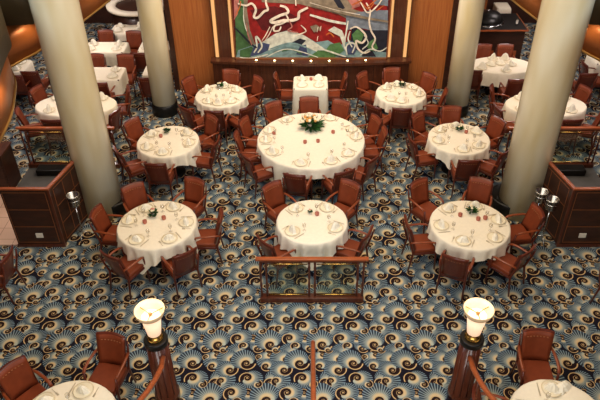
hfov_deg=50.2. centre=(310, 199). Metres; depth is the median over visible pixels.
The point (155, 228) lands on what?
tablecloth
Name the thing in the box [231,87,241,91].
dinner plate
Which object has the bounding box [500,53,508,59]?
folded napkin
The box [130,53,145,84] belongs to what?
armchair
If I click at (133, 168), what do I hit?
armchair
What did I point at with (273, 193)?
cushion
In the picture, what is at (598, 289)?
armchair
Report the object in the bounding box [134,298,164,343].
lamp
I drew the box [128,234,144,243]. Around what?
dinner plate
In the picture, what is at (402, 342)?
floor
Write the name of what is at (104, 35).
armchair
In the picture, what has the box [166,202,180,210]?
dinner plate
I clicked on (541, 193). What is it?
wine cooler
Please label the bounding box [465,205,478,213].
flower arrangement
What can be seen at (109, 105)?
tablecloth
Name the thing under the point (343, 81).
cushion
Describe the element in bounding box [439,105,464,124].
armchair
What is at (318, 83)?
folded napkin
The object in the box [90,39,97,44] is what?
folded napkin
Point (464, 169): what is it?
armchair
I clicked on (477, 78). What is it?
armchair
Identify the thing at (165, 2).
wall
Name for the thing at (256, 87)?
cushion
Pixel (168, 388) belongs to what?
newel post
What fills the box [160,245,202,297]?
armchair
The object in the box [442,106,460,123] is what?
cushion
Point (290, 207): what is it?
dinner plate
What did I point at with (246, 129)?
cushion
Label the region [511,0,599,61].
trim
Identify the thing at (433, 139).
dinner plate
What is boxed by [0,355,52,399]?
armchair
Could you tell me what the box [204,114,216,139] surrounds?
cushion
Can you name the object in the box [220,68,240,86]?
armchair
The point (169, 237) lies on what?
folded napkin
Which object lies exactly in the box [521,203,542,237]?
backrest
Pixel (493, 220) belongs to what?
dinner plate
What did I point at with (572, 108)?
folded napkin
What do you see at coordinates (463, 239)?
folded napkin
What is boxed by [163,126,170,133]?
flower arrangement
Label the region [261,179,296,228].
armchair
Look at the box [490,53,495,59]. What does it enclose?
folded napkin
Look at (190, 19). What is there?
panelling
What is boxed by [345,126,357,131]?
dinner plate
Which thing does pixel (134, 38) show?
armchair
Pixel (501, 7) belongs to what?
tablecloth
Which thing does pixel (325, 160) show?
dinner plate
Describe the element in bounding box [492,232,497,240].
folded napkin
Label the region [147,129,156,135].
folded napkin
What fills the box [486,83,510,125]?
armchair
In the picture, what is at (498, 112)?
armchair
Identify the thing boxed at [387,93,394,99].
folded napkin
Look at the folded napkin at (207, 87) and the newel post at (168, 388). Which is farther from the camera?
the folded napkin at (207, 87)
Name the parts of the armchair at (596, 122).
seat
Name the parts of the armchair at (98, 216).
leg, backrest, armrest, seat, seat frame, armrest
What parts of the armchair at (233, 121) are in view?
seat, backrest, leg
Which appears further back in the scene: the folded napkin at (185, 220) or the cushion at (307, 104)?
the cushion at (307, 104)
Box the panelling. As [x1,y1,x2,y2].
[169,0,452,88]
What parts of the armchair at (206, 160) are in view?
armrest, seat, seat frame, leg, backrest, leg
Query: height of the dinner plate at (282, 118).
0.020 m
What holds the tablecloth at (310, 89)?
on the dining table
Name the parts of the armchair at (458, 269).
leg, seat frame, backrest, leg, armrest, leg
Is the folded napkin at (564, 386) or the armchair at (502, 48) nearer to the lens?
the folded napkin at (564, 386)
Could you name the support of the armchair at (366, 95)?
on the floor
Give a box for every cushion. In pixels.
[0,358,37,399]
[16,107,28,124]
[30,85,47,102]
[91,204,111,238]
[96,334,124,366]
[117,54,133,73]
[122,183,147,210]
[124,117,143,144]
[125,85,128,105]
[182,76,197,99]
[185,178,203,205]
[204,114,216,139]
[214,209,221,240]
[222,70,238,85]
[235,131,243,151]
[240,116,253,143]
[251,76,261,99]
[263,181,284,211]
[265,101,282,122]
[275,72,281,93]
[300,97,317,112]
[331,100,349,118]
[337,180,359,208]
[339,72,345,93]
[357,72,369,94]
[366,114,380,140]
[375,126,385,151]
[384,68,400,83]
[411,179,428,207]
[412,111,425,137]
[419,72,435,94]
[437,88,446,110]
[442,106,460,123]
[467,178,492,204]
[474,386,481,399]
[485,116,504,142]
[491,84,494,106]
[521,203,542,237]
[573,84,590,102]
[592,112,599,131]
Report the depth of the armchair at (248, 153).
12.85 m
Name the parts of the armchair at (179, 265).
leg, armrest, leg, seat, seat frame, backrest, leg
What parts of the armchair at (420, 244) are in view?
leg, backrest, leg, armrest, seat frame, armrest, seat, leg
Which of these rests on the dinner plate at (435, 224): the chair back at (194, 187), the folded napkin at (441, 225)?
the folded napkin at (441, 225)
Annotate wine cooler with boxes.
[65,191,93,242]
[533,187,548,237]
[533,195,559,246]
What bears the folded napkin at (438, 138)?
on the dinner plate at (433, 139)
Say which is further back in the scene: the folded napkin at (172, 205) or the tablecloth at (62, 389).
the folded napkin at (172, 205)
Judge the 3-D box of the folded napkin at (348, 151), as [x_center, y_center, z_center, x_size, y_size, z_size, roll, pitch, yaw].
[0.714,-0.936,12.358,0.200,0.090,0.104,-14,39,-18]
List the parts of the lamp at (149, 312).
lamp shade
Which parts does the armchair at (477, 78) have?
backrest, leg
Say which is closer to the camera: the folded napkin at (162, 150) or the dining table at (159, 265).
the dining table at (159, 265)
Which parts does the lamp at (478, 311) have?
lamp shade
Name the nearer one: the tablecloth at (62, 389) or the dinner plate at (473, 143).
the tablecloth at (62, 389)
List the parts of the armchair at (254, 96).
seat, backrest, leg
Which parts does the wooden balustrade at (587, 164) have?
rail, rail, under rail, brass rod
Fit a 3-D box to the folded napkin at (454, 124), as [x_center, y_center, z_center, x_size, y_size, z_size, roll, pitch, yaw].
[2.989,-1.574,13.186,0.200,0.114,0.104,-3,37,-4]
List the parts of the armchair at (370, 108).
leg, backrest, seat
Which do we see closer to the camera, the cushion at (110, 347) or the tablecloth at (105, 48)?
the cushion at (110, 347)
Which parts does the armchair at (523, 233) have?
leg, armrest, seat, seat frame, armrest, backrest, leg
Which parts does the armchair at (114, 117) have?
backrest, leg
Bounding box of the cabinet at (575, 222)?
[539,161,599,246]
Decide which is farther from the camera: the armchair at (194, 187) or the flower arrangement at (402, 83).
the flower arrangement at (402, 83)
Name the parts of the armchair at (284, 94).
backrest, seat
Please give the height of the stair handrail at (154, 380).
1.622 m
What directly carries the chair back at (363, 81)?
on the armchair at (366, 95)
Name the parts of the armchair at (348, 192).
armrest, seat, backrest, armrest, leg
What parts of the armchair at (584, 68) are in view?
backrest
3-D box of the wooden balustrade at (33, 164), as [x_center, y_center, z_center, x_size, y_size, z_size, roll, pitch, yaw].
[-4.925,-1.074,13.090,1.970,0.960,0.120,0,37,0]
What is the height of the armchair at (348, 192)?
0.914 m
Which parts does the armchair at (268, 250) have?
leg, backrest, armrest, leg, seat, armrest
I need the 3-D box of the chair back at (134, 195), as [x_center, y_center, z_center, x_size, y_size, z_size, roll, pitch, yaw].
[-3.140,-0.052,11.423,0.404,0.451,0.184,-22,42,-26]
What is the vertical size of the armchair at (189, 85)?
0.914 m
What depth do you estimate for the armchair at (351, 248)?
10.57 m
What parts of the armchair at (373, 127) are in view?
seat, backrest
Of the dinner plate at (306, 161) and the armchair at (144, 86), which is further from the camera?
the armchair at (144, 86)
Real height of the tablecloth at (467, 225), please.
0.540 m
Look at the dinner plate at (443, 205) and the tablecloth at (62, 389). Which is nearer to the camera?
the tablecloth at (62, 389)
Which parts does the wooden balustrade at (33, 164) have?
brass rod, rail, under rail, rail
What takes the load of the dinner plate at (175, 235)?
on the tablecloth at (155, 228)
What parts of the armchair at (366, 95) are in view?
leg, backrest, seat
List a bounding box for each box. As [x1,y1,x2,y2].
[36,164,67,175]
[554,164,585,175]
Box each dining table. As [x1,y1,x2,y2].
[153,261,161,267]
[174,166,185,178]
[441,163,451,175]
[485,87,501,97]
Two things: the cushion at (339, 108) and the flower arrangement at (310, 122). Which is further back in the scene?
the cushion at (339, 108)
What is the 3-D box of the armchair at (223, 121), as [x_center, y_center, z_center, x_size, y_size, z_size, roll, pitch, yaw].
[-2.042,-1.671,13.924,0.533,0.914,0.592,1,37,2]
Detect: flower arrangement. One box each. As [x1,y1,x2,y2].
[147,208,157,216]
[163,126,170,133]
[216,82,222,87]
[298,115,326,131]
[399,81,405,86]
[455,125,464,131]
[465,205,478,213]
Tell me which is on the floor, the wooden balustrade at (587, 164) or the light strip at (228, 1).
the wooden balustrade at (587, 164)
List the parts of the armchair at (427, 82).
backrest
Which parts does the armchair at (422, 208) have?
leg, armrest, backrest, seat frame, leg, seat, armrest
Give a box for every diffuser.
[141,309,160,320]
[468,308,486,318]
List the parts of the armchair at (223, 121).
backrest, leg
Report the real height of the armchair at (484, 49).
0.914 m
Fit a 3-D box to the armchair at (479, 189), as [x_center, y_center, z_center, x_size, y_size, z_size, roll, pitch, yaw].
[2.972,0.121,11.546,0.533,0.914,0.592,13,39,16]
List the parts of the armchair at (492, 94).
leg, backrest, seat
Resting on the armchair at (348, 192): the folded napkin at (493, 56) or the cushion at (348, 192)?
the cushion at (348, 192)
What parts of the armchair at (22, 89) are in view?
backrest, leg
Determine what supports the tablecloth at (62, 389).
on the dining table
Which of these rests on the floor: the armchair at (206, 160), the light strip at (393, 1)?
the armchair at (206, 160)
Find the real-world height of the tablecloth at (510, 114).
0.314 m
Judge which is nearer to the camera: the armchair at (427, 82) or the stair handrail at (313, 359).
the stair handrail at (313, 359)
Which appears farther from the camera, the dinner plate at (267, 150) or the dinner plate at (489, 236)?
the dinner plate at (267, 150)
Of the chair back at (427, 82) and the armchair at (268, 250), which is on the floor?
the armchair at (268, 250)
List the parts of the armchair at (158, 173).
leg, backrest, seat, seat frame, leg, leg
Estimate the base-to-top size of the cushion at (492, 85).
0.451 m
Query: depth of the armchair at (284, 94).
14.95 m
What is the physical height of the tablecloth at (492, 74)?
0.365 m
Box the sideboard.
[210,57,411,97]
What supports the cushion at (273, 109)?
on the armchair at (273, 110)
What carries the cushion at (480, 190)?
on the armchair at (479, 189)
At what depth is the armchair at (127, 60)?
15.77 m
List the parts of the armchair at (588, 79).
backrest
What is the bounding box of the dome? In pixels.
[481,9,503,27]
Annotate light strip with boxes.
[210,0,219,56]
[227,0,233,56]
[388,0,394,56]
[402,0,411,56]
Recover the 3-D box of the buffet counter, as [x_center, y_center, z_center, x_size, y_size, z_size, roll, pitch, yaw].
[4.985,-4.396,17.473,1.390,0.990,1.200,0,37,0]
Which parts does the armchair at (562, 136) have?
backrest, leg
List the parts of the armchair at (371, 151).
seat, armrest, backrest, leg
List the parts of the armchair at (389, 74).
backrest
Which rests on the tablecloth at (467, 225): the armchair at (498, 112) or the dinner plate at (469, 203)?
the dinner plate at (469, 203)
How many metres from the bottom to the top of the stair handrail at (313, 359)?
2.127 m
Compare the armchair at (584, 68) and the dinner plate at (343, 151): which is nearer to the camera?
the dinner plate at (343, 151)
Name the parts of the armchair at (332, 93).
seat, backrest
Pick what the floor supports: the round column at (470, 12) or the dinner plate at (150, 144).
the round column at (470, 12)
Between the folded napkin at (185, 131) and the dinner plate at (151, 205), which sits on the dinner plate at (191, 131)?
the folded napkin at (185, 131)
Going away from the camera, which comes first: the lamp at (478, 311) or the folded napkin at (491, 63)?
the lamp at (478, 311)
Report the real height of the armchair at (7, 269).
0.914 m
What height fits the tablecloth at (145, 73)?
0.439 m
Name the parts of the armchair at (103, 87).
backrest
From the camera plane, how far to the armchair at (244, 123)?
13.27 m
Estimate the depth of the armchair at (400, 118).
13.76 m
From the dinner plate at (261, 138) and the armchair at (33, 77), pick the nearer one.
the dinner plate at (261, 138)
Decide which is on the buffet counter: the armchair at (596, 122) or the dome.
the dome
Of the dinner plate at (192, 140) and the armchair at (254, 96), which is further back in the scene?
the armchair at (254, 96)
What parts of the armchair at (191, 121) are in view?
leg, backrest, seat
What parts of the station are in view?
cap rail, panel, socket plate, skirting, corner post, cap rail, panel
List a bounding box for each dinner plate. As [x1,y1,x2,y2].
[35,392,54,399]
[43,107,54,112]
[73,382,93,398]
[121,215,136,224]
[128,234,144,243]
[138,203,152,212]
[140,143,152,149]
[156,148,168,155]
[161,233,177,243]
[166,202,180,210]
[178,217,193,226]
[180,129,192,135]
[182,139,194,145]
[202,98,213,103]
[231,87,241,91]
[259,136,271,142]
[263,127,275,132]
[266,148,278,154]
[281,116,292,121]
[285,226,299,235]
[288,203,302,211]
[294,159,307,165]
[320,203,334,211]
[324,157,337,163]
[328,222,342,231]
[342,149,354,156]
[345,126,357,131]
[350,133,361,139]
[432,137,444,142]
[433,220,448,229]
[434,126,446,131]
[441,203,455,212]
[455,235,470,245]
[467,201,481,209]
[472,141,484,147]
[487,232,502,241]
[491,215,505,223]
[541,380,561,396]
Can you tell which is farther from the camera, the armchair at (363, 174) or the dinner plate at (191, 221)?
the armchair at (363, 174)
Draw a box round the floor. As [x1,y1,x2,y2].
[0,23,599,399]
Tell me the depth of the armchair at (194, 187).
11.55 m
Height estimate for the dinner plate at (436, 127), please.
0.020 m
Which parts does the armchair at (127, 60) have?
backrest, seat, leg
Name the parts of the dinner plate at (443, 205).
dish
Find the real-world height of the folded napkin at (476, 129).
0.146 m
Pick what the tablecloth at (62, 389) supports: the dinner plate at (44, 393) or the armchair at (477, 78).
the dinner plate at (44, 393)
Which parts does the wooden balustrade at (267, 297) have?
brass rod, brass rod, under rail, rail, rail, brass rod, brass rod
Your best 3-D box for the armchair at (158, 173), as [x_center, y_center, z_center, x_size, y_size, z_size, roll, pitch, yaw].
[-2.890,-0.473,12.335,0.533,0.914,0.592,2,37,2]
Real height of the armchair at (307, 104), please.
0.914 m
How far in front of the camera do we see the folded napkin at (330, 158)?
12.12 m
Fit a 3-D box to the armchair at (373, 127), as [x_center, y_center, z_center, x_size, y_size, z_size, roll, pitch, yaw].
[1.139,-1.289,13.418,0.592,0.914,0.533,-15,39,-19]
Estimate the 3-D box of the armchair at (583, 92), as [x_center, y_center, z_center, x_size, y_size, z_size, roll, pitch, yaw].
[5.924,-2.116,14.515,0.592,0.914,0.533,-12,39,-15]
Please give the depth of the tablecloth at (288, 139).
12.58 m
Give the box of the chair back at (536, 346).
[521,331,553,361]
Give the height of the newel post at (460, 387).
1.200 m
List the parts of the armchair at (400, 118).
leg, backrest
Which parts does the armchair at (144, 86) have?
leg, backrest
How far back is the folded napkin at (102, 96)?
14.11 m
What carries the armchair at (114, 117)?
on the floor
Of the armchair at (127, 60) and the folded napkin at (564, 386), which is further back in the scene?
the armchair at (127, 60)
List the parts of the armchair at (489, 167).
seat, armrest, seat frame, leg, backrest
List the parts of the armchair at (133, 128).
leg, backrest, seat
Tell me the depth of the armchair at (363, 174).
12.27 m
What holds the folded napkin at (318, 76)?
on the dinner plate
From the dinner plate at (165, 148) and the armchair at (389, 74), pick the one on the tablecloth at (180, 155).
the dinner plate at (165, 148)
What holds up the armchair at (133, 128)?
on the floor
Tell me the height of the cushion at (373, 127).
0.451 m
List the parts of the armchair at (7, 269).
backrest, leg, leg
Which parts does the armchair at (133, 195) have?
backrest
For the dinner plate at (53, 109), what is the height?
0.020 m
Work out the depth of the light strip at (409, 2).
14.96 m
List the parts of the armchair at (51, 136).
leg, backrest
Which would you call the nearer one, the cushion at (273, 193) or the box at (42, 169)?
the cushion at (273, 193)
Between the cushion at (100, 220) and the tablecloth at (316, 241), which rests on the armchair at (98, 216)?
the cushion at (100, 220)
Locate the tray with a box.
[481,20,503,27]
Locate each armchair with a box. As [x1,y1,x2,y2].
[0,245,26,304]
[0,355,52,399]
[14,75,32,108]
[14,106,51,151]
[19,71,52,104]
[29,83,52,121]
[40,119,64,155]
[82,331,136,399]
[89,203,123,256]
[91,53,106,66]
[96,29,115,41]
[97,82,119,103]
[99,247,150,299]
[107,106,126,144]
[111,84,132,117]
[112,145,152,185]
[116,53,138,96]
[120,181,154,212]
[122,116,150,160]
[125,30,141,52]
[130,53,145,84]
[138,77,151,111]
[143,163,178,200]
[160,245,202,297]
[172,176,209,222]
[177,104,204,134]
[180,75,203,113]
[189,135,222,183]
[191,113,220,157]
[194,207,223,263]
[203,110,230,146]
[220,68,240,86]
[228,103,256,136]
[233,130,260,178]
[237,115,262,160]
[239,150,273,198]
[242,74,264,115]
[255,234,297,287]
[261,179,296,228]
[263,100,288,125]
[273,71,292,100]
[282,172,312,200]
[297,96,320,113]
[321,168,355,203]
[325,178,361,226]
[326,98,350,120]
[328,71,347,100]
[333,224,374,279]
[346,153,380,200]
[355,70,380,111]
[356,113,381,144]
[364,102,392,135]
[364,125,387,173]
[382,67,402,111]
[388,107,412,142]
[401,214,436,270]
[405,133,437,181]
[407,177,443,233]
[408,110,435,154]
[414,71,437,103]
[419,87,447,124]
[435,249,474,301]
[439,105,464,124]
[447,159,480,197]
[461,176,493,206]
[471,70,482,103]
[472,381,508,399]
[476,43,491,58]
[477,149,508,180]
[479,114,506,158]
[484,243,536,296]
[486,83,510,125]
[491,102,514,142]
[495,43,514,57]
[496,79,523,102]
[505,202,544,257]
[509,328,560,386]
[553,119,583,155]
[568,112,599,150]
[570,83,592,105]
[571,73,598,106]
[579,58,599,99]
[589,270,599,303]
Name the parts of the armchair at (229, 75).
backrest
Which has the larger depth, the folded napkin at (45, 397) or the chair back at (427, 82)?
the chair back at (427, 82)
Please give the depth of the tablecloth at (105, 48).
16.31 m
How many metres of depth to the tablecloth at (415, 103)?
14.27 m
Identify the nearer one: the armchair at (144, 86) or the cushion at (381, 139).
the cushion at (381, 139)
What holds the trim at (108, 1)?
attached to the wall at (101, 16)
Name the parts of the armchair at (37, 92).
backrest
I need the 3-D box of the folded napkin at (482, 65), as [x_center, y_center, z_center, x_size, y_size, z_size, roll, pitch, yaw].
[4.113,-3.251,15.366,0.220,0.168,0.115,24,43,28]
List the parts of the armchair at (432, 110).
seat, armrest, backrest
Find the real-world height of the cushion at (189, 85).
0.451 m
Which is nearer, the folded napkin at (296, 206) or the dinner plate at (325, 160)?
the folded napkin at (296, 206)
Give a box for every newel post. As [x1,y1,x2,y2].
[143,330,180,399]
[447,329,484,399]
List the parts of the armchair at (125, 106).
seat, backrest, leg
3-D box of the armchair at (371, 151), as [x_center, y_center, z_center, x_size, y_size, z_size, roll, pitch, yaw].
[1.242,-1.037,13.083,0.592,0.914,0.533,-2,37,-3]
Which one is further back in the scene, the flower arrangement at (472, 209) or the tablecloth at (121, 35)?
the tablecloth at (121, 35)
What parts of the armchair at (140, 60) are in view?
backrest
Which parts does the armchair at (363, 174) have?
armrest, seat, leg, backrest, leg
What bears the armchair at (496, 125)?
on the floor
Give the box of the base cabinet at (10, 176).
[0,141,21,186]
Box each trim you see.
[0,0,107,135]
[0,0,110,142]
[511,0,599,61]
[514,0,599,58]
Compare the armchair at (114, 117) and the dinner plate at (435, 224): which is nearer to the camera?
the dinner plate at (435, 224)
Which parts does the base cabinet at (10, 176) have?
door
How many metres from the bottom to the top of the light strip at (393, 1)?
4.400 m
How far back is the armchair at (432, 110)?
14.35 m
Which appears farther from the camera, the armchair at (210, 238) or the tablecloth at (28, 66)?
the tablecloth at (28, 66)
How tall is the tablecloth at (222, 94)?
0.468 m
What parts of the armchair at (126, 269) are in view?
leg, armrest, backrest, leg, seat, seat frame, armrest, leg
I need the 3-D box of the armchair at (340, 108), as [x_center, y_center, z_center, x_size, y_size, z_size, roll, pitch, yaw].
[0.550,-1.660,13.909,0.533,0.914,0.592,17,40,21]
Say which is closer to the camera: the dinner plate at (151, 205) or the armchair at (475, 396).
the armchair at (475, 396)
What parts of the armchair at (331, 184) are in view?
leg, armrest, seat, leg, backrest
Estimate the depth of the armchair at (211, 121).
13.34 m
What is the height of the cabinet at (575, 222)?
1.269 m
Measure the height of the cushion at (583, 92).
0.451 m
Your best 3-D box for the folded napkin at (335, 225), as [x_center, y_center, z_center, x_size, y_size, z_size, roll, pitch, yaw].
[0.399,0.412,10.543,0.200,0.122,0.104,-28,45,-32]
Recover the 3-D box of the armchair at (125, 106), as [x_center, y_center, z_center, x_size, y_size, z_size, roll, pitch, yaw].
[-4.315,-2.101,14.495,0.592,0.914,0.533,-10,38,-13]
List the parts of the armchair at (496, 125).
seat, backrest, leg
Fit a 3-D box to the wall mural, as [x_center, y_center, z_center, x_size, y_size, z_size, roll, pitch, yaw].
[0.000,-4.455,14.586,3.660,2.639,0.120,0,37,0]
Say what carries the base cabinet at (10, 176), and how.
on the floor
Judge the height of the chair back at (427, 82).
0.451 m
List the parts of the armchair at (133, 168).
leg, backrest, leg, armrest, armrest, seat, seat frame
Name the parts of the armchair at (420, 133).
leg, backrest, armrest, seat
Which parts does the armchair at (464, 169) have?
leg, seat frame, backrest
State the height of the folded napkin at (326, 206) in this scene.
0.092 m
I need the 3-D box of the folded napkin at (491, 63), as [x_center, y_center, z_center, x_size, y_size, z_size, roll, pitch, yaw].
[4.376,-3.338,15.530,0.125,0.110,0.240,-25,43,-29]
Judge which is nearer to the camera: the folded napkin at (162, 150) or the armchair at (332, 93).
the folded napkin at (162, 150)
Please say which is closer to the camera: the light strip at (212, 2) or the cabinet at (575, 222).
the cabinet at (575, 222)
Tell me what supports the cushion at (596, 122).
on the armchair at (596, 122)
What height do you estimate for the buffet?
1.090 m
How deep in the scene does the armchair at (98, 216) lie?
10.86 m
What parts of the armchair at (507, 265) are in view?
leg, seat, armrest, seat frame, leg, armrest, backrest, leg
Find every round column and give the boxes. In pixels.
[28,0,125,219]
[136,0,178,117]
[443,0,484,117]
[491,0,594,221]
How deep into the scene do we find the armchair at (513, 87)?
14.84 m
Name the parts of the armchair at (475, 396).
backrest, armrest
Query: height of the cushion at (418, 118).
0.451 m
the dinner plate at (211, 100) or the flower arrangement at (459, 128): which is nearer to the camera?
the flower arrangement at (459, 128)
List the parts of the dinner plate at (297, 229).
dish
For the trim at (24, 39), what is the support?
attached to the wall at (12, 12)
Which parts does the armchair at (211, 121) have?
seat, armrest, backrest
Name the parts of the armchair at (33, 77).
backrest, seat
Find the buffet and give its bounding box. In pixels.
[106,0,168,41]
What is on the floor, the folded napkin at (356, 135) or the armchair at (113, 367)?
the armchair at (113, 367)
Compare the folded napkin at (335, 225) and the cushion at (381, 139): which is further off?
the cushion at (381, 139)
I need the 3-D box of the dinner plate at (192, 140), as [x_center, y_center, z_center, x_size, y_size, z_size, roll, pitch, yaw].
[-2.421,-1.137,12.698,0.257,0.020,0.257,7,38,9]
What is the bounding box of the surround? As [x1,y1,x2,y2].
[209,0,412,56]
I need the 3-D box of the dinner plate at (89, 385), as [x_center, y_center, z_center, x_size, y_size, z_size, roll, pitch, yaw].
[-2.852,2.388,8.020,0.257,0.020,0.257,7,38,10]
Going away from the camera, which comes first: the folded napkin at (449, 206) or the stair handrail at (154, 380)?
the stair handrail at (154, 380)
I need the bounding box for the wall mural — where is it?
[230,0,391,59]
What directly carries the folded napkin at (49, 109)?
on the dinner plate at (53, 109)
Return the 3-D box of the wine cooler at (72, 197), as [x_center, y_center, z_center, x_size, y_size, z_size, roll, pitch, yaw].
[-4.103,0.306,11.266,0.310,0.949,0.299,0,37,0]
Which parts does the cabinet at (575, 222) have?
panel, cap rail, corner post, skirting, panel, socket plate, cap rail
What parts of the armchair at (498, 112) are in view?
backrest, seat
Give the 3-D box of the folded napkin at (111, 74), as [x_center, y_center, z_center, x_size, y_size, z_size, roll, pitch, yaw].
[-4.676,-2.954,15.014,0.240,0.118,0.125,-11,38,-14]
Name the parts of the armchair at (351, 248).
seat, armrest, armrest, leg, backrest, leg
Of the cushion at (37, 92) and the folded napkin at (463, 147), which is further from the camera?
the cushion at (37, 92)
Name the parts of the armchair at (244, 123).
backrest, seat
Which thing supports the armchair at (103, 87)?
on the floor
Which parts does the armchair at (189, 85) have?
leg, backrest, seat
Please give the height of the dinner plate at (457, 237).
0.020 m
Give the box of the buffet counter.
[478,13,528,58]
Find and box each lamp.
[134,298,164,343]
[463,297,494,342]
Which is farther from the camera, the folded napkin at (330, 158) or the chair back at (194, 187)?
the folded napkin at (330, 158)
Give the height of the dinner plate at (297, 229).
0.020 m
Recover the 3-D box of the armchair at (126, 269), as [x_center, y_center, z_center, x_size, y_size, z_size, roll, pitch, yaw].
[-2.988,1.064,10.295,0.533,0.914,0.592,19,41,24]
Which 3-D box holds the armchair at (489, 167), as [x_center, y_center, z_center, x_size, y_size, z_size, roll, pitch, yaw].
[3.557,-0.694,12.627,0.592,0.914,0.533,29,46,32]
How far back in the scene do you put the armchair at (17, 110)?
13.66 m
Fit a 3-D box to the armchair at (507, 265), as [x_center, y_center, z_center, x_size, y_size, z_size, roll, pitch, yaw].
[3.220,1.018,10.355,0.533,0.914,0.592,-28,45,-32]
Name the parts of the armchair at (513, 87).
backrest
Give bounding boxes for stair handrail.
[137,355,165,399]
[310,340,315,399]
[467,356,496,399]
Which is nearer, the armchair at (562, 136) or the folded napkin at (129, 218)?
the folded napkin at (129, 218)
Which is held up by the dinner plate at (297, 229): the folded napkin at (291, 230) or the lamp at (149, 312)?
the folded napkin at (291, 230)
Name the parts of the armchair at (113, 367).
armrest, seat, backrest, leg, seat frame, armrest, leg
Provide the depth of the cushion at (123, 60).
15.77 m
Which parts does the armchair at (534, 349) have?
leg, seat frame, armrest, leg, seat, backrest, armrest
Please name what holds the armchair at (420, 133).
on the floor
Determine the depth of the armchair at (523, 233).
10.88 m
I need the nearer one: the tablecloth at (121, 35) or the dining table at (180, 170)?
the dining table at (180, 170)
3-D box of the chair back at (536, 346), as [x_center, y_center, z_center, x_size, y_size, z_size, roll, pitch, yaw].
[3.064,1.984,8.720,0.404,0.451,0.184,2,37,3]
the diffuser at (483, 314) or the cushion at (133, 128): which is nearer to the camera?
the diffuser at (483, 314)
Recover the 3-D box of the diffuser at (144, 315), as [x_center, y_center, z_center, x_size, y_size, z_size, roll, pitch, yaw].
[-1.978,1.429,7.894,0.238,0.007,0.238,0,37,0]
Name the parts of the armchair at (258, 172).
leg, backrest, leg, seat frame, armrest, seat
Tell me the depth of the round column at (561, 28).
10.50 m
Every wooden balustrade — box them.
[15,126,120,167]
[255,257,368,302]
[502,126,599,167]
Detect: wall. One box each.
[0,0,33,74]
[84,0,536,22]
[163,0,458,89]
[589,0,599,24]
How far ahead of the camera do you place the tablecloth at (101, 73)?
15.12 m
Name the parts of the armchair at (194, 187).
armrest, seat, backrest, armrest, leg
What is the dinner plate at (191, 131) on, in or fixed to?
on the tablecloth at (180, 155)
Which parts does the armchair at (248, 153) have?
backrest, leg, seat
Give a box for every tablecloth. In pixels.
[13,60,34,74]
[33,380,115,399]
[35,97,117,124]
[89,42,130,66]
[94,67,128,96]
[112,24,135,41]
[117,201,200,274]
[136,126,200,168]
[138,41,171,65]
[142,66,147,77]
[194,84,248,116]
[256,113,364,185]
[274,200,349,270]
[292,76,328,114]
[373,82,426,112]
[424,123,489,169]
[426,201,510,261]
[474,57,527,87]
[493,2,510,12]
[502,97,586,123]
[510,379,593,399]
[585,55,599,75]
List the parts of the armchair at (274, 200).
leg, armrest, backrest, seat, armrest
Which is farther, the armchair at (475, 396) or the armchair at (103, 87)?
the armchair at (103, 87)
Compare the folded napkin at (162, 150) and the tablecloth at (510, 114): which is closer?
the folded napkin at (162, 150)
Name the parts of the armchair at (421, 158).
leg, backrest, leg, seat frame, armrest, seat, leg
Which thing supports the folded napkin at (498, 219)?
on the dinner plate at (493, 220)
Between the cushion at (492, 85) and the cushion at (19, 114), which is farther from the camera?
the cushion at (492, 85)
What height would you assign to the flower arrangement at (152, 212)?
0.157 m
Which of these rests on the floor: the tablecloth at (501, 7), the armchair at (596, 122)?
the armchair at (596, 122)
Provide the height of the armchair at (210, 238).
0.914 m
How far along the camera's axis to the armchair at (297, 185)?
11.80 m
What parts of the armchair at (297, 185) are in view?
leg, backrest, seat frame, leg, armrest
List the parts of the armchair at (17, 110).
backrest, seat, seat frame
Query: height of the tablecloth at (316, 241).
0.599 m
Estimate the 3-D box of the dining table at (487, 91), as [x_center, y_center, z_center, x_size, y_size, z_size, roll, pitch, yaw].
[4.624,-2.986,15.802,1.497,0.750,0.946,0,37,0]
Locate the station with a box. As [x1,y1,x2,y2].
[0,161,87,246]
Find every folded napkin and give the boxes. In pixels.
[38,395,52,399]
[46,104,51,111]
[76,385,89,394]
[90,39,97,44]
[100,92,106,99]
[107,72,116,77]
[126,214,132,223]
[132,235,141,241]
[140,204,150,210]
[144,141,149,148]
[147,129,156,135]
[158,147,167,153]
[163,234,174,240]
[169,201,177,209]
[183,128,190,134]
[183,217,189,225]
[203,84,210,90]
[215,98,221,104]
[227,97,234,101]
[268,146,275,153]
[288,225,296,234]
[292,203,299,210]
[297,158,305,164]
[298,81,306,86]
[314,74,322,79]
[315,80,322,86]
[323,203,330,210]
[326,114,333,119]
[326,155,335,162]
[331,222,339,230]
[344,149,352,154]
[353,132,358,138]
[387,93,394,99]
[397,96,404,101]
[435,134,441,142]
[438,219,444,228]
[443,203,453,210]
[451,121,459,126]
[457,236,468,242]
[458,144,467,150]
[469,201,480,207]
[472,126,480,133]
[475,140,481,146]
[478,61,485,68]
[487,60,494,65]
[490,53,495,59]
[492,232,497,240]
[495,214,501,222]
[496,60,504,63]
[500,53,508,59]
[502,64,509,71]
[544,382,558,392]
[554,380,572,394]
[568,104,575,111]
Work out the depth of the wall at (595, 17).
10.09 m
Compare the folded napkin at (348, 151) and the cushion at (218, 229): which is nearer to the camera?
the cushion at (218, 229)
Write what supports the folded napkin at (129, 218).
on the dinner plate at (134, 219)
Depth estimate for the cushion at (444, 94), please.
14.24 m
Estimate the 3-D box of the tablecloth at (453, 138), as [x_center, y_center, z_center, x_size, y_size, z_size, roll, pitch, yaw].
[2.972,-1.033,13.023,1.356,0.533,1.323,0,37,0]
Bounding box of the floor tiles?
[0,195,17,245]
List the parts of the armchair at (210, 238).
seat, seat frame, armrest, armrest, backrest, leg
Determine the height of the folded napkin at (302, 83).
0.110 m

